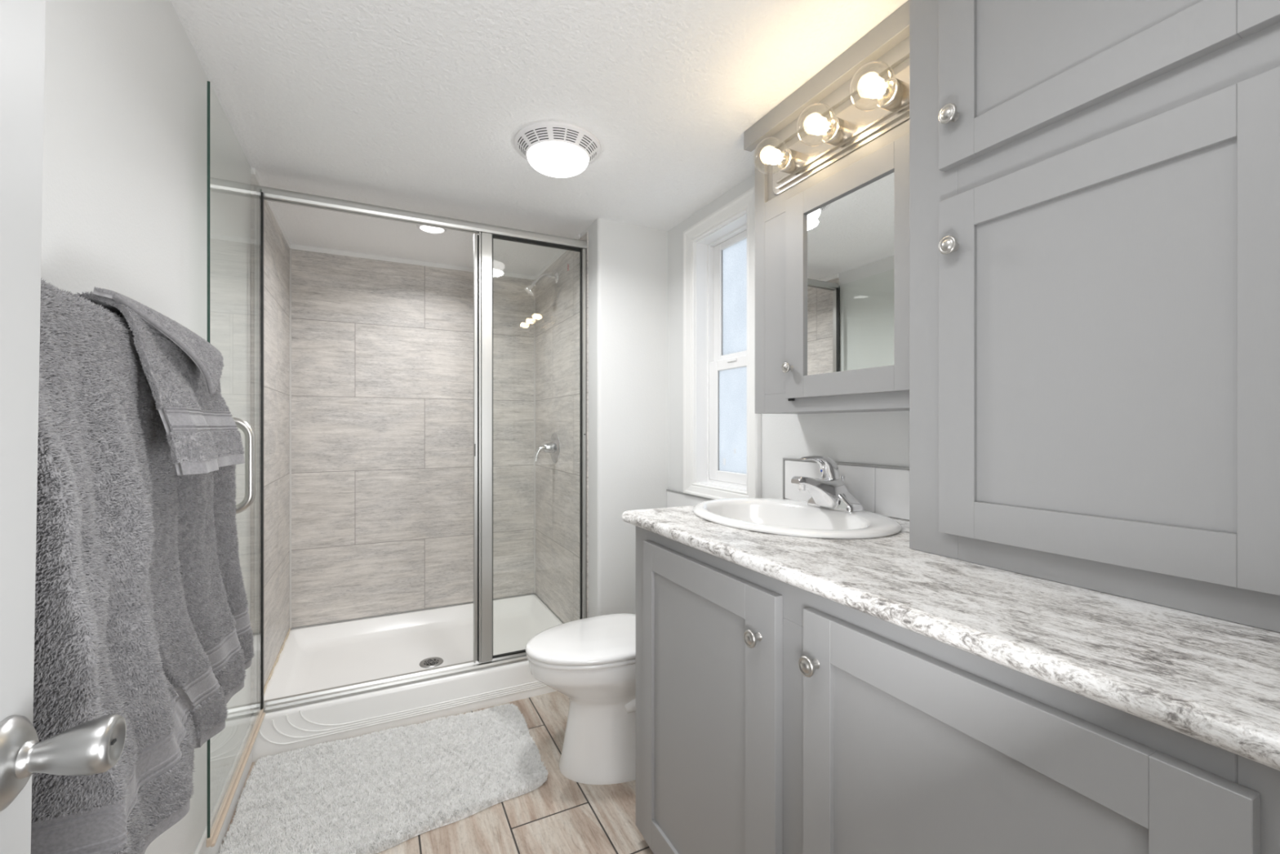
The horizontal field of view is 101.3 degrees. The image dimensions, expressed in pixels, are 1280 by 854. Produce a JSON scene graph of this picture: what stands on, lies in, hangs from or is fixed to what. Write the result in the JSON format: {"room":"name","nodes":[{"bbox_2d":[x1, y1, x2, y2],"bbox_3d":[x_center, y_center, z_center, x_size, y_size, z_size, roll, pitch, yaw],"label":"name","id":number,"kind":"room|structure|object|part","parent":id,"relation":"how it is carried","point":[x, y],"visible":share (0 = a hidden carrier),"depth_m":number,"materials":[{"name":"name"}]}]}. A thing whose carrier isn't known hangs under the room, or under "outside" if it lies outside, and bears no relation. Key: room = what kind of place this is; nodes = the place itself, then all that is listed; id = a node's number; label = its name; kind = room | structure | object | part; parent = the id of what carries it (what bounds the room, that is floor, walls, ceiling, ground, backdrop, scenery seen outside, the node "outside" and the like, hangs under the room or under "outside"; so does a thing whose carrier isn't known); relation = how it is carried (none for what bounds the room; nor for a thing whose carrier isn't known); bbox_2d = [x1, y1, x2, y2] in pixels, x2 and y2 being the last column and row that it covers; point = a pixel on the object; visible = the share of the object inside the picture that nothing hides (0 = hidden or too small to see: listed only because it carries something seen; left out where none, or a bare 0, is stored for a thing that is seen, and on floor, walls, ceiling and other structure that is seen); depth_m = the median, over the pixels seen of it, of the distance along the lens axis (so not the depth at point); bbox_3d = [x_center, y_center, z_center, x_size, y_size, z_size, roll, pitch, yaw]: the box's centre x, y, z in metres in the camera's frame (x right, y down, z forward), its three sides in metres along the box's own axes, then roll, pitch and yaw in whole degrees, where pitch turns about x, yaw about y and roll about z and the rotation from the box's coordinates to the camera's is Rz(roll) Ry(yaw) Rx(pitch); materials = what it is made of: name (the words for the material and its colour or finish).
{"room":"bathroom","nodes":[
{"label":"bathroom","id":0,"kind":"room"},
{"bbox_2d":[40,0,289,853],"bbox_3d":[-0.770,0.129,0.527,0.109,2.142,5.033,0,0,-27],"label":"wall","id":1,"kind":"structure","parent":0,"point":[124,211],"depth_m":1.18,"materials":[{"name":"white paint"}]},
{"bbox_2d":[194,724,252,853],"bbox_3d":[-0.847,1.131,0.793,0.011,0.138,2.418,0,0,-27],"label":"baseboard","id":2,"kind":"structure","parent":1,"relation":"attached to","point":[201,848],"depth_m":1.56,"materials":[{"name":"white wood"}]},
{"bbox_2d":[263,627,290,693],"bbox_3d":[-1.608,1.036,2.323,0.008,0.012,0.856,0,0,-27],"label":"trim","id":3,"kind":"structure","parent":1,"relation":"attached to","point":[288,632],"depth_m":2.31,"materials":[{"name":"beige"}]},
{"bbox_2d":[290,248,535,629],"bbox_3d":[-1.039,0.129,3.147,1.782,2.142,0.109,0,0,-27],"label":"wall","id":4,"kind":"structure","parent":0,"point":[382,351],"depth_m":2.93,"materials":[{"name":"tile"}]},
{"bbox_2d":[289,248,535,628],"bbox_3d":[-1.227,0.059,2.987,1.284,1.952,0.008,0,0,-27],"label":"trim","id":5,"kind":"structure","parent":4,"relation":"attached to","point":[290,248],"depth_m":2.70,"materials":[{"name":"grey"}]},
{"bbox_2d":[250,167,580,279],"bbox_3d":[-1.033,-0.929,2.597,1.299,0.025,0.898,0,0,-27],"label":"trim","id":6,"kind":"structure","parent":4,"relation":"attached to","point":[253,171],"depth_m":2.88,"materials":[{"name":"white"}]},
{"bbox_2d":[218,690,653,853],"bbox_3d":[0.044,1.225,0.880,1.882,0.050,5.133,0,0,-27],"label":"floor","id":7,"kind":"structure","parent":0,"point":[563,815],"depth_m":1.60,"materials":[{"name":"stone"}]},
{"bbox_2d":[217,702,548,853],"bbox_3d":[-0.812,1.181,1.777,0.943,0.037,0.673,0,0,-27],"label":"bath mat","id":8,"kind":"object","parent":7,"relation":"on","point":[375,793],"visible":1,"depth_m":1.73,"materials":[{"name":"white fabric"}]},
{"bbox_2d":[249,594,563,762],"bbox_3d":[-1.025,1.121,2.581,1.298,0.158,0.932,0,0,-27],"label":"shower pan","id":9,"kind":"object","parent":7,"relation":"on","point":[323,656],"visible":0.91,"depth_m":2.37,"materials":[{"name":"white plastic"}]},
{"bbox_2d":[205,80,586,847],"bbox_3d":[-0.680,0.083,1.899,1.282,1.919,0.732,0,0,-27],"label":"shower enclosure","id":10,"kind":"object","parent":9,"relation":"on","point":[483,657],"visible":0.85,"depth_m":2.21,"materials":[{"name":"silver metal"}]},
{"bbox_3d":[-1.215,0.084,1.594,0.006,1.877,0.660,0,0,-27],"label":"glass door","id":11,"kind":"part","parent":10,"relation":"part of","materials":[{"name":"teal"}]},
{"bbox_3d":[-1.075,0.104,1.405,0.076,0.259,0.024,0,0,-27],"label":"door handle","id":12,"kind":"part","parent":10,"relation":"part of","materials":[{"name":"silver metal"}]},
{"bbox_3d":[-0.833,1.026,2.205,1.282,0.032,0.044,0,0,-27],"label":"rail","id":13,"kind":"part","parent":10,"relation":"part of","materials":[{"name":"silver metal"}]},
{"bbox_3d":[-0.675,0.087,2.287,0.056,1.855,0.044,0,0,-27],"label":"strike post","id":14,"kind":"part","parent":10,"relation":"part of","materials":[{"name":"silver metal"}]},
{"bbox_3d":[-0.878,1.108,2.139,1.114,0.118,0.010,0,0,-27],"label":"curb moulding","id":15,"kind":"part","parent":9,"relation":"part of","materials":[{"name":"white plastic"}]},
{"bbox_2d":[525,613,635,784],"bbox_3d":[-0.030,0.812,1.955,0.792,0.775,0.436,0,0,-27],"label":"toilet","id":16,"kind":"object","parent":7,"relation":"on","point":[591,661],"visible":0.47,"depth_m":1.79,"materials":[{"name":"white ceramic"}]},
{"bbox_3d":[-0.156,0.759,1.891,0.510,0.026,0.384,0,0,-27],"label":"lid","id":17,"kind":"part","parent":16,"relation":"part of","materials":[{"name":"white ceramic"}]},
{"bbox_3d":[-0.156,0.781,1.891,0.501,0.016,0.378,0,0,-27],"label":"seat","id":18,"kind":"part","parent":16,"relation":"part of","materials":[{"name":"white ceramic"}]},
{"bbox_2d":[635,525,1279,853],"bbox_3d":[0.560,0.739,0.979,0.631,0.922,1.486,0,0,-27],"label":"vanity cabinet","id":19,"kind":"object","parent":7,"relation":"on","point":[774,716],"visible":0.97,"depth_m":0.79,"materials":[{"name":"grey paint"}]},
{"bbox_3d":[0.136,0.717,1.204,0.019,0.812,0.533,0,0,-27],"label":"door","id":20,"kind":"part","parent":19,"relation":"part of","materials":[{"name":"grey paint"}]},
{"bbox_3d":[0.214,0.400,0.996,0.028,0.033,0.033,0,0,-27],"label":"knob","id":21,"kind":"part","parent":19,"relation":"part of","materials":[{"name":"silver metal"}]},
{"bbox_3d":[0.280,0.393,0.866,0.028,0.033,0.033,0,0,-27],"label":"knob","id":22,"kind":"part","parent":19,"relation":"part of","materials":[{"name":"silver metal"}]},
{"bbox_2d":[622,497,1279,770],"bbox_3d":[0.556,0.262,1.003,0.615,0.032,1.533,0,0,-27],"label":"countertop","id":23,"kind":"structure","parent":19,"relation":"on","point":[1215,682],"depth_m":0.65,"materials":[{"name":"stone"}]},
{"bbox_2d":[692,497,902,538],"bbox_3d":[0.404,0.307,1.442,0.472,0.152,0.612,0,0,-27],"label":"sink","id":24,"kind":"object","parent":23,"relation":"in","point":[793,517],"visible":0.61,"depth_m":1.48,"materials":[{"name":"white ceramic"}]},
{"bbox_2d":[791,454,862,511],"bbox_3d":[0.510,0.156,1.488,0.186,0.153,0.168,0,0,-27],"label":"faucet","id":25,"kind":"object","parent":23,"relation":"on","point":[829,491],"visible":1,"depth_m":1.46,"materials":[{"name":"silver metal"}]},
{"bbox_3d":[0.490,0.184,1.478,0.141,0.096,0.088,0,0,-27],"label":"spout","id":26,"kind":"part","parent":25,"relation":"part of","materials":[{"name":"silver metal"}]},
{"bbox_3d":[0.508,0.114,1.487,0.135,0.069,0.052,0,0,-27],"label":"lever","id":27,"kind":"part","parent":25,"relation":"part of","materials":[{"name":"silver metal"}]},
{"bbox_3d":[0.588,0.176,1.524,0.015,0.069,0.015,0,0,-27],"label":"lift rod","id":28,"kind":"part","parent":25,"relation":"part of","materials":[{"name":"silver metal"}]},
{"bbox_2d":[909,0,1279,632],"bbox_3d":[0.839,-0.348,0.749,0.339,1.187,0.824,0,0,-27],"label":"linen cabinet","id":29,"kind":"object","parent":23,"relation":"on","point":[1095,184],"visible":1,"depth_m":0.78,"materials":[{"name":"grey paint"}]},
{"bbox_3d":[0.563,-0.566,0.953,0.028,0.033,0.033,0,0,-27],"label":"knob","id":30,"kind":"part","parent":29,"relation":"part of","materials":[{"name":"silver metal"}]},
{"bbox_3d":[0.563,-0.329,0.953,0.028,0.033,0.033,0,0,-27],"label":"knob","id":31,"kind":"part","parent":29,"relation":"part of","materials":[{"name":"silver metal"}]},
{"bbox_3d":[0.671,-0.692,0.790,0.019,0.417,0.450,0,0,-27],"label":"door","id":32,"kind":"part","parent":29,"relation":"part of","materials":[{"name":"grey paint"}]},
{"bbox_3d":[0.403,0.717,0.673,0.019,0.812,0.516,0,0,-27],"label":"door","id":33,"kind":"part","parent":19,"relation":"part of","materials":[{"name":"grey paint"}]},
{"bbox_2d":[170,0,908,275],"bbox_3d":[0.044,-0.967,0.880,1.882,0.050,5.133,0,0,-27],"label":"ceiling","id":34,"kind":"structure","parent":0,"point":[420,106],"depth_m":1.50,"materials":[{"name":"white paint"}]},
{"bbox_2d":[417,224,446,234],"bbox_3d":[-0.981,-0.936,2.478,0.132,0.012,0.132,0,0,-27],"label":"recessed light","id":35,"kind":"object","parent":34,"relation":"in","point":[428,229],"visible":0.74,"depth_m":2.48,"materials":[{"name":"white plastic"}]},
{"bbox_2d":[514,121,601,177],"bbox_3d":[-0.275,-0.901,1.762,0.289,0.081,0.289,0,0,-27],"label":"ceiling fan light","id":36,"kind":"object","parent":34,"relation":"attached to","point":[557,149],"visible":1,"depth_m":1.69,"materials":[{"name":"white plastic"}]},
{"bbox_2d":[535,217,667,622],"bbox_3d":[-0.262,0.129,2.907,0.369,2.142,1.036,0,0,-27],"label":"wall","id":37,"kind":"structure","parent":0,"point":[628,263],"depth_m":2.47,"materials":[{"name":"white paint"}]},
{"bbox_2d":[524,272,558,296],"bbox_3d":[-0.537,-0.776,2.844,0.180,0.143,0.062,0,0,-27],"label":"showerhead","id":38,"kind":"object","parent":37,"relation":"attached to","point":[530,290],"visible":1,"depth_m":2.83,"materials":[{"name":"silver metal"}]},
{"bbox_3d":[-0.515,-0.801,2.855,0.126,0.069,0.019,0,0,-27],"label":"arm","id":39,"kind":"part","parent":38,"relation":"part of","materials":[{"name":"silver metal"}]},
{"bbox_2d":[534,432,559,462],"bbox_3d":[-0.524,0.115,2.887,0.117,0.170,0.170,0,0,-27],"label":"shower valve","id":40,"kind":"object","parent":37,"relation":"attached to","point":[553,447],"visible":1,"depth_m":2.87,"materials":[{"name":"silver metal"}]},
{"bbox_3d":[-0.547,0.141,2.876,0.065,0.090,0.028,0,0,-27],"label":"lever","id":41,"kind":"part","parent":40,"relation":"part of","materials":[{"name":"silver metal"}]},
{"bbox_2d":[667,173,909,498],"bbox_3d":[0.831,0.129,1.276,0.120,2.142,4.933,0,0,-27],"label":"wall","id":42,"kind":"structure","parent":0,"point":[871,437],"depth_m":1.83,"materials":[{"name":"white paint"}]},
{"bbox_2d":[666,488,713,507],"bbox_3d":[0.306,0.359,2.176,0.010,0.121,0.777,0,0,-27],"label":"backsplash strip","id":43,"kind":"object","parent":42,"relation":"attached to","point":[674,498],"visible":0.27,"depth_m":2.40,"materials":[{"name":"white ceramic"}]},
{"bbox_3d":[0.306,0.302,2.176,0.010,0.007,0.777,0,0,-27],"label":"edge trim","id":44,"kind":"part","parent":43,"relation":"part of","materials":[{"name":"grey"}]},
{"bbox_2d":[683,186,761,499],"bbox_3d":[0.370,-0.292,2.166,0.144,1.176,0.512,0,0,-27],"label":"window","id":45,"kind":"structure","parent":42,"relation":"in","point":[722,428],"depth_m":2.25,"materials":[{"name":"white"}]},
{"bbox_3d":[0.393,-0.027,2.178,0.023,0.520,0.342,0,0,-27],"label":"sash","id":46,"kind":"part","parent":45,"relation":"part of","materials":[{"name":"white plastic"}]},
{"bbox_3d":[0.415,-0.537,2.188,0.025,0.525,0.342,0,0,-27],"label":"sash","id":47,"kind":"part","parent":45,"relation":"part of","materials":[{"name":"white plastic"}]},
{"bbox_3d":[0.393,-0.027,2.178,0.004,0.434,0.226,0,0,-27],"label":"pane","id":48,"kind":"part","parent":45,"relation":"part of","materials":[{"name":"clear glass"}]},
{"bbox_3d":[0.415,-0.540,2.188,0.004,0.463,0.242,0,0,-27],"label":"pane","id":49,"kind":"part","parent":45,"relation":"part of","materials":[{"name":"clear glass"}]},
{"bbox_2d":[743,0,909,413],"bbox_3d":[0.560,-0.492,1.431,0.224,0.898,0.646,0,0,-27],"label":"upper cabinet","id":50,"kind":"object","parent":42,"relation":"attached to","point":[832,249],"visible":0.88,"depth_m":1.36,"materials":[{"name":"grey paint"}]},
{"bbox_3d":[0.420,-0.168,1.494,0.028,0.030,0.030,0,0,-27],"label":"knob","id":51,"kind":"part","parent":50,"relation":"part of","materials":[{"name":"silver metal"}]},
{"bbox_2d":[753,60,909,195],"bbox_3d":[0.463,-0.763,1.341,0.154,0.120,0.529,0,0,-27],"label":"vanity light","id":52,"kind":"object","parent":50,"relation":"attached to","point":[884,107],"visible":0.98,"depth_m":1.32,"materials":[{"name":"silver metal"}]},
{"bbox_3d":[0.368,-0.757,1.470,0.100,0.095,0.095,0,0,-27],"label":"bulb","id":53,"kind":"part","parent":52,"relation":"part of","materials":[{"name":"clear glass"}]},
{"bbox_3d":[0.404,-0.757,1.488,0.023,0.024,0.024,0,0,-27],"label":"bulb stem","id":54,"kind":"part","parent":52,"relation":"part of","materials":[{"name":"silver metal"}]},
{"bbox_2d":[777,148,800,173],"bbox_3d":[0.423,-0.757,1.498,0.036,0.060,0.060,0,0,-27],"label":"socket","id":55,"kind":"object","parent":52,"relation":"attached to","point":[791,162],"depth_m":1.48,"materials":[{"name":"silver metal"}]},
{"bbox_3d":[0.444,-0.757,1.319,0.100,0.095,0.095,0,0,-27],"label":"bulb","id":56,"kind":"part","parent":52,"relation":"part of","materials":[{"name":"clear glass"}]},
{"bbox_3d":[0.480,-0.757,1.337,0.023,0.024,0.024,0,0,-27],"label":"bulb stem","id":57,"kind":"part","parent":52,"relation":"part of","materials":[{"name":"silver metal"}]},
{"bbox_2d":[821,116,848,146],"bbox_3d":[0.499,-0.757,1.347,0.036,0.060,0.060,0,0,-27],"label":"socket","id":58,"kind":"object","parent":52,"relation":"attached to","point":[840,136],"depth_m":1.33,"materials":[{"name":"silver metal"}]},
{"bbox_3d":[0.519,-0.757,1.170,0.100,0.095,0.095,0,0,-27],"label":"bulb","id":59,"kind":"part","parent":52,"relation":"part of","materials":[{"name":"clear glass"}]},
{"bbox_3d":[0.555,-0.757,1.188,0.023,0.024,0.024,0,0,-27],"label":"bulb stem","id":60,"kind":"part","parent":52,"relation":"part of","materials":[{"name":"silver metal"}]},
{"bbox_2d":[875,77,908,111],"bbox_3d":[0.574,-0.757,1.198,0.036,0.060,0.060,0,0,-27],"label":"socket","id":61,"kind":"object","parent":52,"relation":"attached to","point":[898,101],"depth_m":1.18,"materials":[{"name":"silver metal"}]},
{"bbox_3d":[0.526,-0.369,1.335,0.019,0.572,0.428,0,0,-27],"label":"door","id":62,"kind":"part","parent":50,"relation":"part of","materials":[{"name":"grey paint"}]},
{"bbox_2d":[805,170,894,375],"bbox_3d":[0.527,-0.367,1.336,0.004,0.458,0.295,0,0,-27],"label":"mirror","id":63,"kind":"object","parent":50,"relation":"attached to","point":[850,229],"depth_m":1.32,"materials":[{"name":"white mirror"}]},
{"bbox_2d":[782,457,909,520],"bbox_3d":[0.647,0.176,1.498,0.010,0.140,0.683,0,0,-27],"label":"backsplash","id":64,"kind":"structure","parent":42,"relation":"attached to","point":[884,490],"depth_m":1.49,"materials":[{"name":"white ceramic"}]},
{"bbox_3d":[0.647,0.176,1.498,0.010,0.140,0.683,0,0,-27],"label":"edge trim","id":65,"kind":"part","parent":64,"relation":"part of","materials":[{"name":"grey"}]},
{"bbox_3d":[0.456,0.129,0.039,1.662,2.142,0.100,0,0,-27],"label":"wall","id":66,"kind":"structure","parent":0,"visible":0},
{"bbox_2d":[0,0,126,853],"bbox_3d":[-0.329,0.179,0.112,0.112,2.018,0.732,0,0,-27],"label":"door","id":67,"kind":"structure","parent":66,"relation":"in","point":[94,746],"depth_m":0.41,"materials":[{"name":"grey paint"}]},
{"bbox_3d":[-0.450,0.255,0.414,0.058,0.041,0.045,0,0,-27],"label":"knob","id":68,"kind":"part","parent":67,"relation":"part of","materials":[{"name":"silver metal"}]},
{"bbox_3d":[-0.792,-0.135,0.761,0.080,0.048,0.976,0,0,-27],"label":"towel bar","id":69,"kind":"object","parent":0,"visible":0},
{"bbox_2d":[31,277,196,853],"bbox_3d":[-0.659,0.192,0.635,0.146,0.717,0.543,0,0,-27],"label":"bath towel","id":70,"kind":"object","parent":69,"relation":"hanging from","point":[96,654],"visible":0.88,"depth_m":0.59,"materials":[{"name":"grey fabric"}]},
{"bbox_2d":[123,316,254,748],"bbox_3d":[-0.836,0.192,0.982,0.127,0.716,0.547,0,0,-27],"label":"bath towel","id":71,"kind":"object","parent":69,"relation":"hanging from","point":[202,620],"visible":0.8,"depth_m":0.92,"materials":[{"name":"grey fabric"}]},
{"bbox_2d":[72,286,244,475],"bbox_3d":[-0.768,-0.060,0.864,0.180,0.253,0.407,0,0,-27],"label":"hand towel","id":72,"kind":"object","parent":71,"relation":"on","point":[182,369],"visible":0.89,"depth_m":0.78,"materials":[{"name":"grey fabric"}]}
]}

